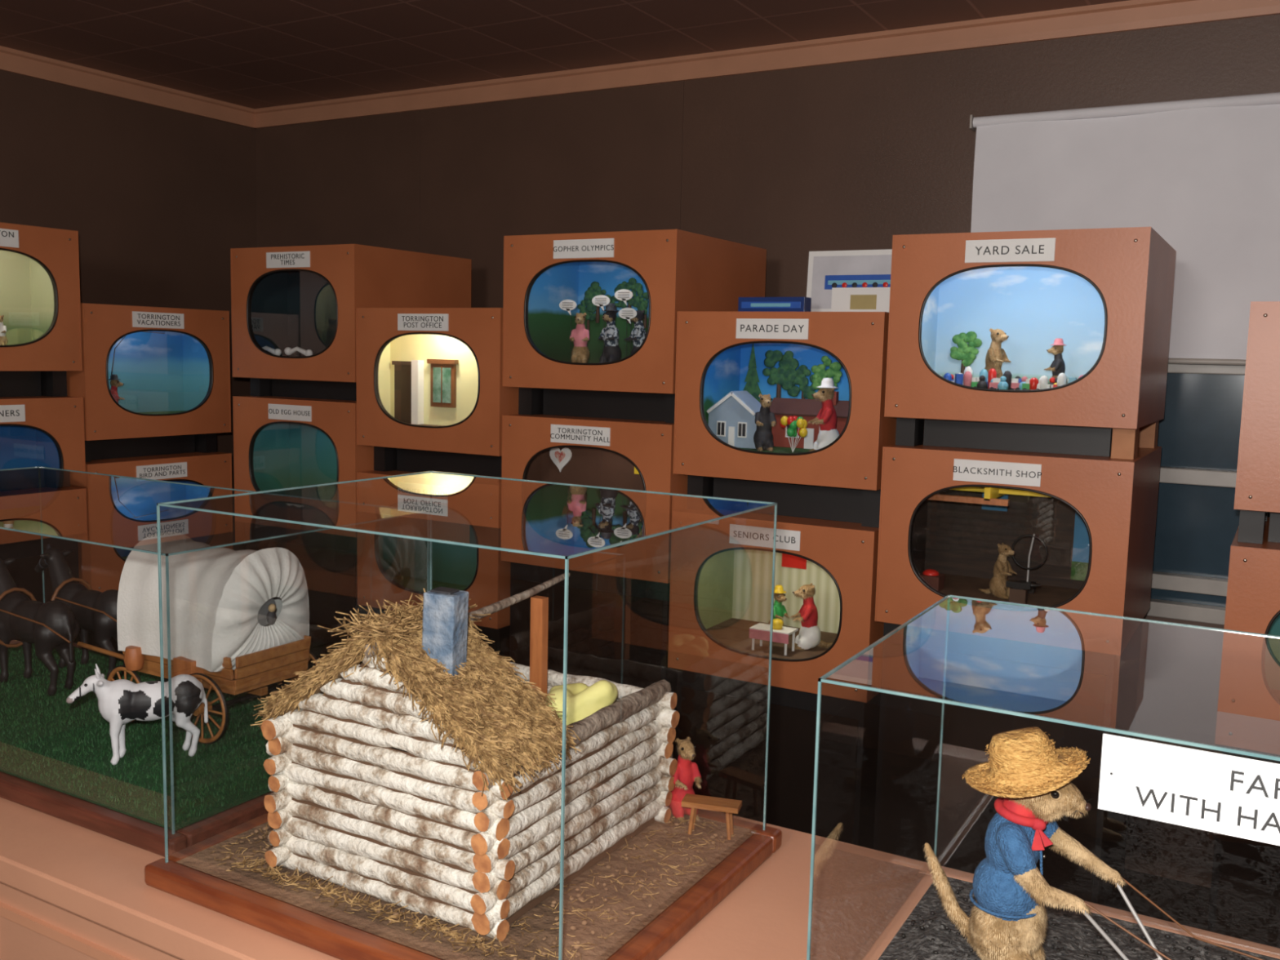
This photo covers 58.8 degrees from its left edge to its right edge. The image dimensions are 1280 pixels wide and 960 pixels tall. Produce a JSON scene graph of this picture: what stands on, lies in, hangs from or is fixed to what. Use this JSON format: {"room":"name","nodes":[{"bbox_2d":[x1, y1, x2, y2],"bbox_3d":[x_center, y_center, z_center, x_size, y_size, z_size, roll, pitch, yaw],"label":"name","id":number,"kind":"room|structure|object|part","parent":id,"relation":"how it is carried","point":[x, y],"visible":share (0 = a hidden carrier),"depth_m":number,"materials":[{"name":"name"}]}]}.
{"room":"museum","nodes":[
{"label":"museum","id":0,"kind":"room"},
{"bbox_2d":[0,70,257,551],"bbox_3d":[-3.277,-0.129,2.745,0.100,2.598,6.080,5,7,30],"label":"wall","id":1,"kind":"structure","parent":0,"point":[157,199],"depth_m":4.62,"materials":[{"name":"brown paint"}]},
{"bbox_2d":[0,45,255,128],"bbox_3d":[-3.192,-1.375,2.574,0.030,0.078,5.880,5,7,30],"label":"trim","id":2,"kind":"structure","parent":1,"relation":"attached to","point":[12,60],"depth_m":4.51,"materials":[{"name":"brown wood"}]},
{"bbox_2d":[0,0,1128,108],"bbox_3d":[-0.451,-1.227,1.000,6.555,0.100,6.080,5,7,30],"label":"ceiling","id":3,"kind":"structure","parent":0,"point":[253,54],"depth_m":3.79,"materials":[{"name":"tile"}]},
{"bbox_2d":[255,13,1279,888],"bbox_3d":[1.011,-0.138,3.725,6.355,2.598,0.103,5,7,30],"label":"wall","id":4,"kind":"structure","parent":0,"point":[790,163],"depth_m":3.90,"materials":[{"name":"paint"}]},
{"bbox_2d":[254,0,1279,128],"bbox_3d":[1.008,-1.384,3.531,6.355,0.078,0.030,5,7,30],"label":"trim","id":5,"kind":"structure","parent":4,"relation":"attached to","point":[1130,15],"depth_m":3.79,"materials":[{"name":"brown wood"}]},
{"bbox_2d":[969,92,1279,365],"bbox_3d":[1.768,-0.691,3.134,1.723,0.749,0.050,5,7,30],"label":"roller shade","id":6,"kind":"object","parent":4,"relation":"attached to","point":[1204,174],"visible":0.63,"depth_m":3.25,"materials":[{"name":"white fabric"}]},
{"bbox_2d":[1111,364,1270,625],"bbox_3d":[1.788,-0.303,3.236,1.650,1.470,0.058,5,7,30],"label":"window","id":7,"kind":"structure","parent":4,"relation":"in","point":[1201,477],"depth_m":3.36,"materials":[{"name":"blue glass"}]},
{"bbox_3d":[1.801,-0.305,3.258,1.650,1.470,0.008,5,7,30],"label":"pane","id":8,"kind":"part","parent":7,"relation":"part of","materials":[{"name":"glass"}]},
{"bbox_2d":[1119,868,1210,930],"bbox_3d":[-0.513,1.454,1.298,6.555,0.100,6.080,5,7,30],"label":"floor","id":9,"kind":"structure","parent":0,"point":[1188,904],"depth_m":3.32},
{"bbox_2d":[0,537,80,643],"bbox_3d":[-2.312,0.629,3.807,0.574,0.901,0.570,5,7,30],"label":"display stand","id":10,"kind":"object","parent":9,"relation":"on","point":[27,553],"visible":0.17,"depth_m":3.73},
{"bbox_2d":[0,395,85,544],"bbox_3d":[-2.292,-0.047,3.729,0.625,0.460,0.601,5,7,30],"label":"box","id":11,"kind":"object","parent":10,"relation":"on","point":[36,431],"visible":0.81,"depth_m":3.78,"materials":[{"name":"wood"}]},
{"bbox_3d":[-2.025,-0.206,3.547,0.004,0.054,0.210,5,7,30],"label":"label plate","id":12,"kind":"part","parent":11,"relation":"part of","materials":[{"name":"white paper"}]},
{"bbox_2d":[0,370,66,396],"bbox_3d":[-2.310,-0.322,3.712,0.530,0.087,0.580,5,7,30],"label":"shelf gap","id":13,"kind":"object","parent":11,"relation":"on","point":[12,383],"visible":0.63,"depth_m":3.78,"materials":[{"name":"black"}]},
{"bbox_2d":[0,222,82,370],"bbox_3d":[-2.280,-0.592,3.668,0.625,0.460,0.601,5,7,30],"label":"box","id":14,"kind":"object","parent":13,"relation":"on","point":[40,305],"visible":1,"depth_m":3.74,"materials":[{"name":"wood"}]},
{"bbox_2d":[0,315,7,345],"bbox_3d":[-2.071,-0.480,3.681,0.042,0.108,0.076,0,7,-14],"label":"stuffed gopher","id":15,"kind":"object","parent":14,"relation":"in","point":[3,340],"visible":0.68,"depth_m":3.67,"materials":[{"name":"fur"}]},
{"bbox_3d":[-2.012,-0.750,3.486,0.004,0.054,0.210,5,7,30],"label":"label plate","id":16,"kind":"part","parent":14,"relation":"part of","materials":[{"name":"white paper"}]},
{"bbox_2d":[88,631,123,653],"bbox_3d":[-2.010,0.691,4.345,0.574,0.673,0.570,5,7,30],"label":"display stand","id":17,"kind":"object","parent":9,"relation":"on","point":[91,634],"visible":0.02,"depth_m":3.95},
{"bbox_2d":[77,452,233,592],"bbox_3d":[-1.992,0.128,4.280,0.625,0.460,0.601,5,7,30],"label":"box","id":18,"kind":"object","parent":17,"relation":"on","point":[101,566],"visible":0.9,"depth_m":4.04,"materials":[{"name":"wood"}]},
{"bbox_2d":[84,433,216,462],"bbox_3d":[-2.010,-0.143,4.264,0.530,0.080,0.580,5,7,30],"label":"shelf gap","id":19,"kind":"object","parent":18,"relation":"on","point":[204,442],"visible":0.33,"depth_m":4.18,"materials":[{"name":"black"}]},
{"bbox_2d":[66,302,231,440],"bbox_3d":[-1.980,-0.410,4.220,0.625,0.460,0.601,5,7,30],"label":"box","id":20,"kind":"object","parent":19,"relation":"on","point":[172,364],"visible":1,"depth_m":4.21,"materials":[{"name":"wood"}]},
{"bbox_2d":[108,373,124,403],"bbox_3d":[-1.863,-0.295,3.993,0.096,0.153,0.053,-2,7,-26],"label":"stuffed gopher","id":21,"kind":"object","parent":20,"relation":"in","point":[114,383],"visible":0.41,"depth_m":3.98,"materials":[{"name":"fabric"}]},
{"bbox_3d":[-1.828,-0.421,4.125,0.035,0.252,0.272,3,7,14],"label":"fishing rod","id":22,"kind":"part","parent":20,"relation":"part of","materials":[{"name":"black fabric"}]},
{"bbox_3d":[-1.713,-0.568,4.038,0.004,0.054,0.210,5,7,30],"label":"label plate","id":23,"kind":"part","parent":20,"relation":"part of","materials":[{"name":"white paper"}]},
{"bbox_3d":[-1.725,-0.031,4.098,0.004,0.054,0.210,5,7,30],"label":"label plate","id":24,"kind":"part","parent":18,"relation":"part of","materials":[{"name":"white paper"}]},
{"bbox_2d":[244,531,367,690],"bbox_3d":[-1.087,0.596,4.358,0.570,0.901,0.574,5,7,30],"label":"display stand","id":25,"kind":"object","parent":9,"relation":"on","point":[329,562],"visible":0.11,"depth_m":4.02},
{"bbox_2d":[232,395,373,537],"bbox_3d":[-1.074,-0.080,4.278,0.601,0.460,0.625,5,7,30],"label":"box","id":26,"kind":"object","parent":25,"relation":"on","point":[279,442],"visible":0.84,"depth_m":4.13,"materials":[{"name":"wood"}]},
{"bbox_3d":[-1.234,-0.237,3.995,0.210,0.054,0.004,5,7,30],"label":"label plate","id":27,"kind":"part","parent":26,"relation":"part of","materials":[{"name":"white paper"}]},
{"bbox_2d":[249,377,356,400],"bbox_3d":[-1.054,-0.346,4.272,0.580,0.069,0.530,5,7,30],"label":"shelf gap","id":28,"kind":"object","parent":26,"relation":"on","point":[336,390],"visible":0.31,"depth_m":4.12,"materials":[{"name":"black"}]},
{"bbox_2d":[230,244,471,382],"bbox_3d":[-1.071,-0.607,4.224,0.620,0.460,0.625,5,7,30],"label":"box","id":29,"kind":"object","parent":28,"relation":"on","point":[293,308],"visible":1,"depth_m":4.06,"materials":[{"name":"wood"}]},
{"bbox_3d":[-1.221,-0.764,3.937,0.210,0.054,0.004,5,7,30],"label":"label plate","id":30,"kind":"part","parent":29,"relation":"part of","materials":[{"name":"white paper"}]},
{"bbox_2d":[367,606,510,662],"bbox_3d":[-0.564,0.758,4.070,0.570,0.667,0.574,5,7,30],"label":"display stand","id":31,"kind":"object","parent":9,"relation":"on","point":[501,637],"visible":0.11,"depth_m":3.68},
{"bbox_2d":[356,470,511,629],"bbox_3d":[-0.554,0.198,4.003,0.601,0.460,0.625,5,7,30],"label":"box","id":32,"kind":"object","parent":31,"relation":"on","point":[390,568],"visible":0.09,"depth_m":3.88,"materials":[{"name":"wood"}]},
{"bbox_2d":[373,446,502,477],"bbox_3d":[-0.534,-0.079,3.997,0.580,0.092,0.530,5,7,30],"label":"shelf gap","id":33,"kind":"object","parent":32,"relation":"on","point":[385,459],"visible":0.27,"depth_m":3.84,"materials":[{"name":"black"}]},
{"bbox_2d":[355,307,519,456],"bbox_3d":[-0.541,-0.351,3.942,0.601,0.460,0.625,5,7,30],"label":"box","id":34,"kind":"object","parent":33,"relation":"on","point":[428,379],"visible":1,"depth_m":3.77,"materials":[{"name":"wood"}]},
{"bbox_3d":[-0.804,-0.304,3.898,0.135,0.218,0.030,5,7,30],"label":"door and frame","id":35,"kind":"part","parent":34,"relation":"part of","materials":[{"name":"brown wood"}]},
{"bbox_3d":[-0.701,-0.509,3.660,0.210,0.054,0.004,5,7,30],"label":"label plate","id":36,"kind":"part","parent":34,"relation":"part of","materials":[{"name":"white paper"}]},
{"bbox_2d":[426,359,458,407],"bbox_3d":[-0.665,-0.326,3.821,0.120,0.160,0.020,5,7,30],"label":"window","id":37,"kind":"structure","parent":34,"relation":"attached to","point":[442,375],"depth_m":3.81,"materials":[{"name":"brown wood"}]},
{"bbox_2d":[509,561,677,758],"bbox_3d":[-0.033,0.693,3.756,0.570,0.890,0.574,5,7,30],"label":"display stand","id":38,"kind":"object","parent":9,"relation":"on","point":[618,627],"visible":0.25,"depth_m":3.45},
{"bbox_2d":[500,413,687,583],"bbox_3d":[-0.020,0.023,3.677,0.601,0.460,0.625,5,7,30],"label":"box","id":39,"kind":"object","parent":38,"relation":"on","point":[606,452],"visible":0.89,"depth_m":3.42,"materials":[{"name":"wood"}]},
{"bbox_3d":[-0.179,-0.135,3.394,0.210,0.054,0.004,5,7,30],"label":"label plate","id":40,"kind":"part","parent":39,"relation":"part of","materials":[{"name":"white paper"}]},
{"bbox_2d":[518,386,675,422],"bbox_3d":[0.000,-0.252,3.670,0.580,0.088,0.530,5,7,30],"label":"shelf gap","id":41,"kind":"object","parent":39,"relation":"on","point":[654,406],"visible":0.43,"depth_m":3.50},
{"bbox_2d":[502,229,766,393],"bbox_3d":[-0.007,-0.522,3.616,0.601,0.460,0.625,5,7,30],"label":"box","id":42,"kind":"object","parent":41,"relation":"on","point":[548,279],"visible":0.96,"depth_m":3.43,"materials":[{"name":"wood"}]},
{"bbox_2d":[569,312,590,363],"bbox_3d":[-0.183,-0.436,3.531,0.064,0.167,0.118,2,6,9],"label":"stuffed gopher","id":43,"kind":"object","parent":42,"relation":"in","point":[580,353],"visible":0.88,"depth_m":3.50,"materials":[{"name":"fur"}]},
{"bbox_3d":[-0.167,-0.680,3.333,0.210,0.054,0.004,5,7,30],"label":"label plate","id":44,"kind":"part","parent":42,"relation":"part of","materials":[{"name":"white paper"}]},
{"bbox_2d":[597,302,622,363],"bbox_3d":[-0.080,-0.445,3.498,0.067,0.197,0.125,6,8,37],"label":"stuffed gopher","id":45,"kind":"object","parent":42,"relation":"in","point":[612,352],"visible":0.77,"depth_m":3.47,"materials":[{"name":"black fabric"}]},
{"bbox_2d":[622,310,646,354],"bbox_3d":[0.010,-0.426,3.444,0.126,0.177,0.069,-1,7,-24],"label":"stuffed gopher","id":46,"kind":"object","parent":42,"relation":"in","point":[638,333],"visible":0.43,"depth_m":3.42,"materials":[{"name":"black fabric"}]},
{"bbox_2d":[0,640,1279,959],"bbox_3d":[-0.176,0.964,1.658,3.700,0.810,0.720,5,7,30],"label":"display table","id":47,"kind":"object","parent":9,"relation":"on","point":[68,891],"visible":0.14,"depth_m":1.56,"materials":[{"name":"orange wood"}]},
{"bbox_2d":[0,466,429,857],"bbox_3d":[-1.047,0.256,2.163,1.221,0.443,0.596,5,7,30],"label":"glass display case","id":48,"kind":"object","parent":47,"relation":"on","point":[56,754],"visible":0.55,"depth_m":1.93,"materials":[{"name":"clear glass"}]},
{"bbox_2d":[0,558,79,696],"bbox_3d":[-1.254,0.293,2.336,0.357,0.266,0.108,5,7,27],"label":"horse figurine","id":49,"kind":"object","parent":48,"relation":"in","point":[49,625],"visible":1,"depth_m":2.30,"materials":[{"name":"black plastic"}]},
{"bbox_2d":[34,543,128,678],"bbox_3d":[-1.189,0.282,2.448,0.357,0.266,0.108,5,7,27],"label":"horse figurine","id":50,"kind":"object","parent":48,"relation":"in","point":[95,611],"visible":0.7,"depth_m":2.42,"materials":[{"name":"black plastic"}]},
{"bbox_2d":[66,663,208,765],"bbox_3d":[-0.853,0.395,1.933,0.220,0.169,0.066,-2,7,-25],"label":"cow figurine","id":51,"kind":"object","parent":48,"relation":"on","point":[121,702],"visible":0.95,"depth_m":1.92,"materials":[{"name":"white plastic"}]},
{"bbox_3d":[-1.052,0.462,2.186,1.221,0.030,0.596,5,7,30],"label":"wood moulding","id":52,"kind":"part","parent":48,"relation":"part of","materials":[{"name":"brown wood"}]},
{"bbox_2d":[76,547,319,744],"bbox_3d":[-0.912,0.273,2.208,0.588,0.340,0.258,5,7,30],"label":"model","id":53,"kind":"object","parent":48,"relation":"on","point":[239,620],"visible":0.77,"depth_m":2.06},
{"bbox_2d":[144,471,782,959],"bbox_3d":[-0.226,0.294,1.610,0.694,0.528,0.594,5,7,30],"label":"glass display case","id":54,"kind":"object","parent":47,"relation":"on","point":[558,520],"visible":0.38,"depth_m":1.49,"materials":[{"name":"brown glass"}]},
{"bbox_3d":[-0.232,0.542,1.637,0.694,0.030,0.594,5,7,30],"label":"wood moulding","id":55,"kind":"part","parent":54,"relation":"part of","materials":[{"name":"brown wood"}]},
{"bbox_2d":[209,573,737,959],"bbox_3d":[-0.228,0.326,1.616,0.625,0.411,0.530,5,7,30],"label":"model","id":56,"kind":"object","parent":54,"relation":"in","point":[416,766],"visible":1,"depth_m":1.45},
{"bbox_2d":[544,680,617,725],"bbox_3d":[-0.086,0.336,1.655,0.089,0.092,0.107,5,7,30],"label":"bedding","id":57,"kind":"object","parent":56,"relation":"on","point":[583,700],"depth_m":1.63,"materials":[{"name":"fabric"}]},
{"bbox_2d":[669,736,702,824],"bbox_3d":[0.062,0.458,1.755,0.048,0.128,0.090,-2,7,-26],"label":"pioneer gopher","id":58,"kind":"object","parent":54,"relation":"in","point":[687,772],"visible":0.87,"depth_m":1.73,"materials":[{"name":"red fabric"}]},
{"bbox_2d":[681,793,742,839],"bbox_3d":[0.106,0.502,1.687,0.085,0.051,0.032,3,7,15],"label":"wooden bench","id":59,"kind":"object","parent":54,"relation":"in","point":[695,802],"visible":1,"depth_m":1.68,"materials":[{"name":"brown wood"}]},
{"bbox_2d":[806,594,1279,959],"bbox_3d":[0.645,0.417,1.160,0.852,0.423,0.529,5,7,30],"label":"glass display case","id":60,"kind":"object","parent":47,"relation":"on","point":[916,926],"visible":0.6,"depth_m":1.40,"materials":[{"name":"glass"}]},
{"bbox_2d":[922,726,1125,959],"bbox_3d":[0.425,0.427,1.281,0.140,0.306,0.201,-4,8,-41],"label":"farmer gopher","id":61,"kind":"object","parent":60,"relation":"in","point":[1031,778],"visible":1,"depth_m":1.25,"materials":[{"name":"fur"}]},
{"bbox_3d":[0.417,0.435,1.286,0.081,0.090,0.083,5,7,30],"label":"vest trim","id":62,"kind":"part","parent":61,"relation":"part of","materials":[{"name":"blue fabric"}]},
{"bbox_3d":[0.641,0.613,1.182,0.852,0.030,0.529,5,7,30],"label":"wood moulding","id":63,"kind":"part","parent":60,"relation":"part of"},
{"bbox_2d":[1080,876,1263,959],"bbox_3d":[0.709,0.522,1.125,0.527,0.145,0.122,5,7,30],"label":"hand plough","id":64,"kind":"object","parent":60,"relation":"in","point":[1089,917],"visible":1,"depth_m":1.23,"materials":[{"name":"metal"}]},
{"bbox_3d":[0.596,0.514,1.187,0.267,0.142,0.064,5,7,30],"label":"plough frame","id":65,"kind":"part","parent":64,"relation":"part of","materials":[{"name":"metal"}]},
{"bbox_2d":[1097,733,1279,845],"bbox_3d":[0.532,0.267,0.924,0.294,0.068,0.003,5,7,30],"label":"sign","id":66,"kind":"object","parent":60,"relation":"attached to","point":[1234,796],"visible":1,"depth_m":0.96,"materials":[{"name":"white paper"}]},
{"bbox_2d":[675,669,880,848],"bbox_3d":[0.491,0.862,3.469,0.570,0.642,0.574,5,7,30],"label":"display stand","id":67,"kind":"object","parent":9,"relation":"on","point":[725,718],"visible":0.43,"depth_m":3.18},
{"bbox_2d":[667,512,884,702],"bbox_3d":[0.501,0.315,3.403,0.601,0.460,0.625,5,7,30],"label":"box","id":68,"kind":"object","parent":67,"relation":"on","point":[721,571],"visible":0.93,"depth_m":3.21,"materials":[{"name":"wood"}]},
{"bbox_3d":[0.342,0.158,3.121,0.210,0.054,0.004,5,7,30],"label":"label plate","id":69,"kind":"part","parent":68,"relation":"part of","materials":[{"name":"white paper"}]},
{"bbox_2d":[749,618,798,655],"bbox_3d":[0.382,0.442,3.243,0.120,0.093,0.071,5,7,30],"label":"table","id":70,"kind":"object","parent":68,"relation":"in","point":[760,631],"visible":0.96,"depth_m":3.22,"materials":[{"name":"pink fabric"}]},
{"bbox_2d":[768,584,789,626],"bbox_3d":[0.403,0.394,3.404,0.056,0.164,0.102,-4,8,-40],"label":"stuffed gopher","id":71,"kind":"object","parent":68,"relation":"in","point":[780,611],"visible":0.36,"depth_m":3.38,"materials":[{"name":"fabric"}]},
{"bbox_2d":[687,475,880,528],"bbox_3d":[0.521,0.030,3.395,0.580,0.108,0.530,5,7,30],"label":"shelf gap","id":72,"kind":"object","parent":68,"relation":"on","point":[862,506],"visible":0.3,"depth_m":3.19,"materials":[{"name":"black"}]},
{"bbox_2d":[672,311,924,490],"bbox_3d":[0.514,-0.250,3.340,0.601,0.460,0.625,5,7,30],"label":"box","id":73,"kind":"object","parent":72,"relation":"on","point":[777,354],"visible":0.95,"depth_m":3.12,"materials":[{"name":"wood"}]},
{"bbox_2d":[706,391,760,448],"bbox_3d":[0.290,-0.181,3.362,0.158,0.164,0.102,5,7,30],"label":"house","id":74,"kind":"object","parent":73,"relation":"in","point":[731,419],"visible":0.88,"depth_m":3.33,"materials":[{"name":"blue"}]},
{"bbox_2d":[753,393,776,451],"bbox_3d":[0.353,-0.164,3.258,0.063,0.167,0.118,0,6,-9],"label":"stuffed gopher","id":75,"kind":"object","parent":73,"relation":"in","point":[765,419],"visible":1,"depth_m":3.23,"materials":[{"name":"black fabric"}]},
{"bbox_3d":[0.355,-0.407,3.058,0.210,0.054,0.004,5,7,30],"label":"label plate","id":76,"kind":"part","parent":73,"relation":"part of","materials":[{"name":"white paper"}]},
{"bbox_2d":[737,297,811,311],"bbox_3d":[0.378,-0.491,3.195,0.200,0.044,0.052,5,7,30],"label":"package","id":77,"kind":"object","parent":73,"relation":"on","point":[745,304],"visible":0.86,"depth_m":3.17,"materials":[{"name":"blue cardboard"}]},
{"bbox_2d":[779,415,807,452],"bbox_3d":[0.432,-0.129,3.194,0.085,0.103,0.041,5,7,30],"label":"bunch","id":78,"kind":"object","parent":73,"relation":"in","point":[793,422],"visible":1,"depth_m":3.18,"materials":[{"name":"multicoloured plastic"}]},
{"bbox_2d":[768,391,848,448],"bbox_3d":[0.516,-0.180,3.364,0.270,0.170,0.093,5,7,30],"label":"house","id":79,"kind":"object","parent":73,"relation":"in","point":[807,409],"visible":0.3,"depth_m":3.35,"materials":[{"name":"red"}]},
{"bbox_2d":[808,377,839,451],"bbox_3d":[0.537,-0.176,3.177,0.142,0.219,0.073,-1,7,-19],"label":"stuffed gopher","id":80,"kind":"object","parent":73,"relation":"in","point":[826,416],"visible":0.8,"depth_m":3.15,"materials":[{"name":"red fabric"}]},
{"bbox_2d":[806,248,892,311],"bbox_3d":[0.629,-0.557,3.211,0.330,0.184,0.020,5,7,30],"label":"framed poster","id":81,"kind":"object","parent":73,"relation":"on","point":[827,269],"visible":0.61,"depth_m":3.23,"materials":[{"name":"paper"}]},
{"bbox_2d":[824,274,890,289],"bbox_3d":[0.630,-0.559,3.202,0.230,0.040,0.005,5,4,30],"label":"picture","id":82,"kind":"object","parent":81,"relation":"attached to","point":[831,281],"depth_m":3.21,"materials":[{"name":"blue paper"}]},
{"bbox_2d":[831,287,890,312],"bbox_3d":[0.611,-0.495,3.137,0.170,0.074,0.005,5,7,30],"label":"picture card","id":83,"kind":"object","parent":73,"relation":"on","point":[843,299],"visible":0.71,"depth_m":3.13,"materials":[{"name":"paper"}]},
{"bbox_2d":[781,553,806,568],"bbox_3d":[0.479,0.244,3.511,0.084,0.055,0.006,5,7,30],"label":"banner","id":84,"kind":"object","parent":68,"relation":"attached to","point":[788,562],"depth_m":3.51,"materials":[{"name":"red fabric"}]},
{"bbox_2d":[790,582,832,650],"bbox_3d":[0.502,0.397,3.272,0.138,0.196,0.075,1,6,-5],"label":"stuffed gopher","id":85,"kind":"object","parent":68,"relation":"in","point":[809,636],"visible":0.97,"depth_m":3.25,"materials":[{"name":"red fabric"}]},
{"bbox_2d":[873,622,1142,909],"bbox_3d":[1.024,0.797,3.153,0.570,0.865,0.574,5,7,30],"label":"display stand","id":86,"kind":"object","parent":9,"relation":"on","point":[1073,685],"visible":0.48,"depth_m":2.92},
{"bbox_2d":[874,440,1161,655],"bbox_3d":[1.037,0.139,3.075,0.601,0.460,0.625,5,7,30],"label":"box","id":87,"kind":"object","parent":86,"relation":"on","point":[946,510],"visible":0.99,"depth_m":2.91,"materials":[{"name":"wood"}]},
{"bbox_2d":[919,568,945,591],"bbox_3d":[0.782,0.267,3.053,0.060,0.054,0.060,5,7,30],"label":"forge","id":88,"kind":"object","parent":87,"relation":"in","point":[931,577],"visible":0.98,"depth_m":3.03,"materials":[{"name":"brick"}]},
{"bbox_3d":[0.877,-0.019,2.793,0.210,0.054,0.004,5,7,30],"label":"label plate","id":89,"kind":"part","parent":87,"relation":"part of","materials":[{"name":"white paper"}]},
{"bbox_2d":[978,542,1017,599],"bbox_3d":[0.936,0.237,2.976,0.060,0.147,0.102,-5,9,-43],"label":"stuffed gopher","id":90,"kind":"object","parent":87,"relation":"in","point":[1002,566],"visible":0.94,"depth_m":2.95,"materials":[{"name":"fur"}]},
{"bbox_2d":[1005,579,1041,604],"bbox_3d":[0.976,0.287,2.885,0.085,0.060,0.030,5,7,30],"label":"blacksmith anvil","id":91,"kind":"object","parent":87,"relation":"in","point":[1018,593],"visible":0.96,"depth_m":2.88,"materials":[{"name":"metal"}]},
{"bbox_2d":[895,417,1159,459],"bbox_3d":[1.057,-0.131,3.069,0.580,0.076,0.530,5,7,30],"label":"shelf gap","id":92,"kind":"object","parent":87,"relation":"on","point":[1031,437],"visible":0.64,"depth_m":2.89,"materials":[{"name":"brown wood"}]},
{"bbox_2d":[884,226,1176,429],"bbox_3d":[1.049,-0.395,3.016,0.601,0.460,0.625,5,7,30],"label":"box","id":93,"kind":"object","parent":92,"relation":"on","point":[1108,292],"visible":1,"depth_m":2.85,"materials":[{"name":"wood"}]},
{"bbox_2d":[984,328,1011,377],"bbox_3d":[0.918,-0.313,2.970,0.069,0.166,0.115,-3,7,-31],"label":"stuffed gopher","id":94,"kind":"object","parent":93,"relation":"in","point":[996,356],"visible":0.55,"depth_m":2.94,"materials":[{"name":"fur"}]},
{"bbox_3d":[0.890,-0.553,2.733,0.210,0.054,0.004,5,7,30],"label":"label plate","id":95,"kind":"part","parent":93,"relation":"part of","materials":[{"name":"white paper"}]},
{"bbox_2d":[939,366,1083,390],"bbox_3d":[0.920,-0.253,2.858,0.458,0.062,0.111,5,7,30],"label":"toys","id":96,"kind":"object","parent":93,"relation":"in","point":[986,380],"visible":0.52,"depth_m":2.84,"materials":[{"name":"plastic"}]},
{"bbox_2d":[1044,337,1066,383],"bbox_3d":[1.077,-0.289,2.891,0.090,0.142,0.049,1,6,1],"label":"stuffed gopher","id":97,"kind":"object","parent":93,"relation":"in","point":[1057,366],"visible":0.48,"depth_m":2.88,"materials":[{"name":"fabric"}]},
{"bbox_2d":[1011,533,1048,594],"bbox_3d":[1.037,0.222,3.028,0.095,0.160,0.020,5,7,30],"label":"wheel","id":98,"kind":"object","parent":87,"relation":"in","point":[1032,591],"visible":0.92,"depth_m":3.02,"materials":[{"name":"metal"}]},
{"bbox_2d":[1207,745,1279,948],"bbox_3d":[1.726,0.945,2.761,0.570,0.691,0.574,5,7,30],"label":"display stand","id":99,"kind":"object","parent":9,"relation":"on","point":[1245,896],"visible":0.43,"depth_m":2.62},
{"bbox_2d":[1214,517,1279,755],"bbox_3d":[1.737,0.373,2.692,0.601,0.460,0.625,5,7,30],"label":"box","id":100,"kind":"object","parent":99,"relation":"on","point":[1248,709],"visible":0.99,"depth_m":2.55,"materials":[{"name":"wood"}]},
{"bbox_2d":[1237,509,1279,543],"bbox_3d":[1.757,0.101,2.686,0.580,0.082,0.530,5,7,30],"label":"shelf gap","id":101,"kind":"object","parent":100,"relation":"on","point":[1251,523],"visible":0.52,"depth_m":2.59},
{"bbox_2d":[1233,301,1279,512],"bbox_3d":[1.749,-0.167,2.632,0.601,0.460,0.625,5,7,30],"label":"box","id":102,"kind":"object","parent":101,"relation":"on","point":[1257,488],"visible":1,"depth_m":2.50,"materials":[{"name":"wood"}]}
]}

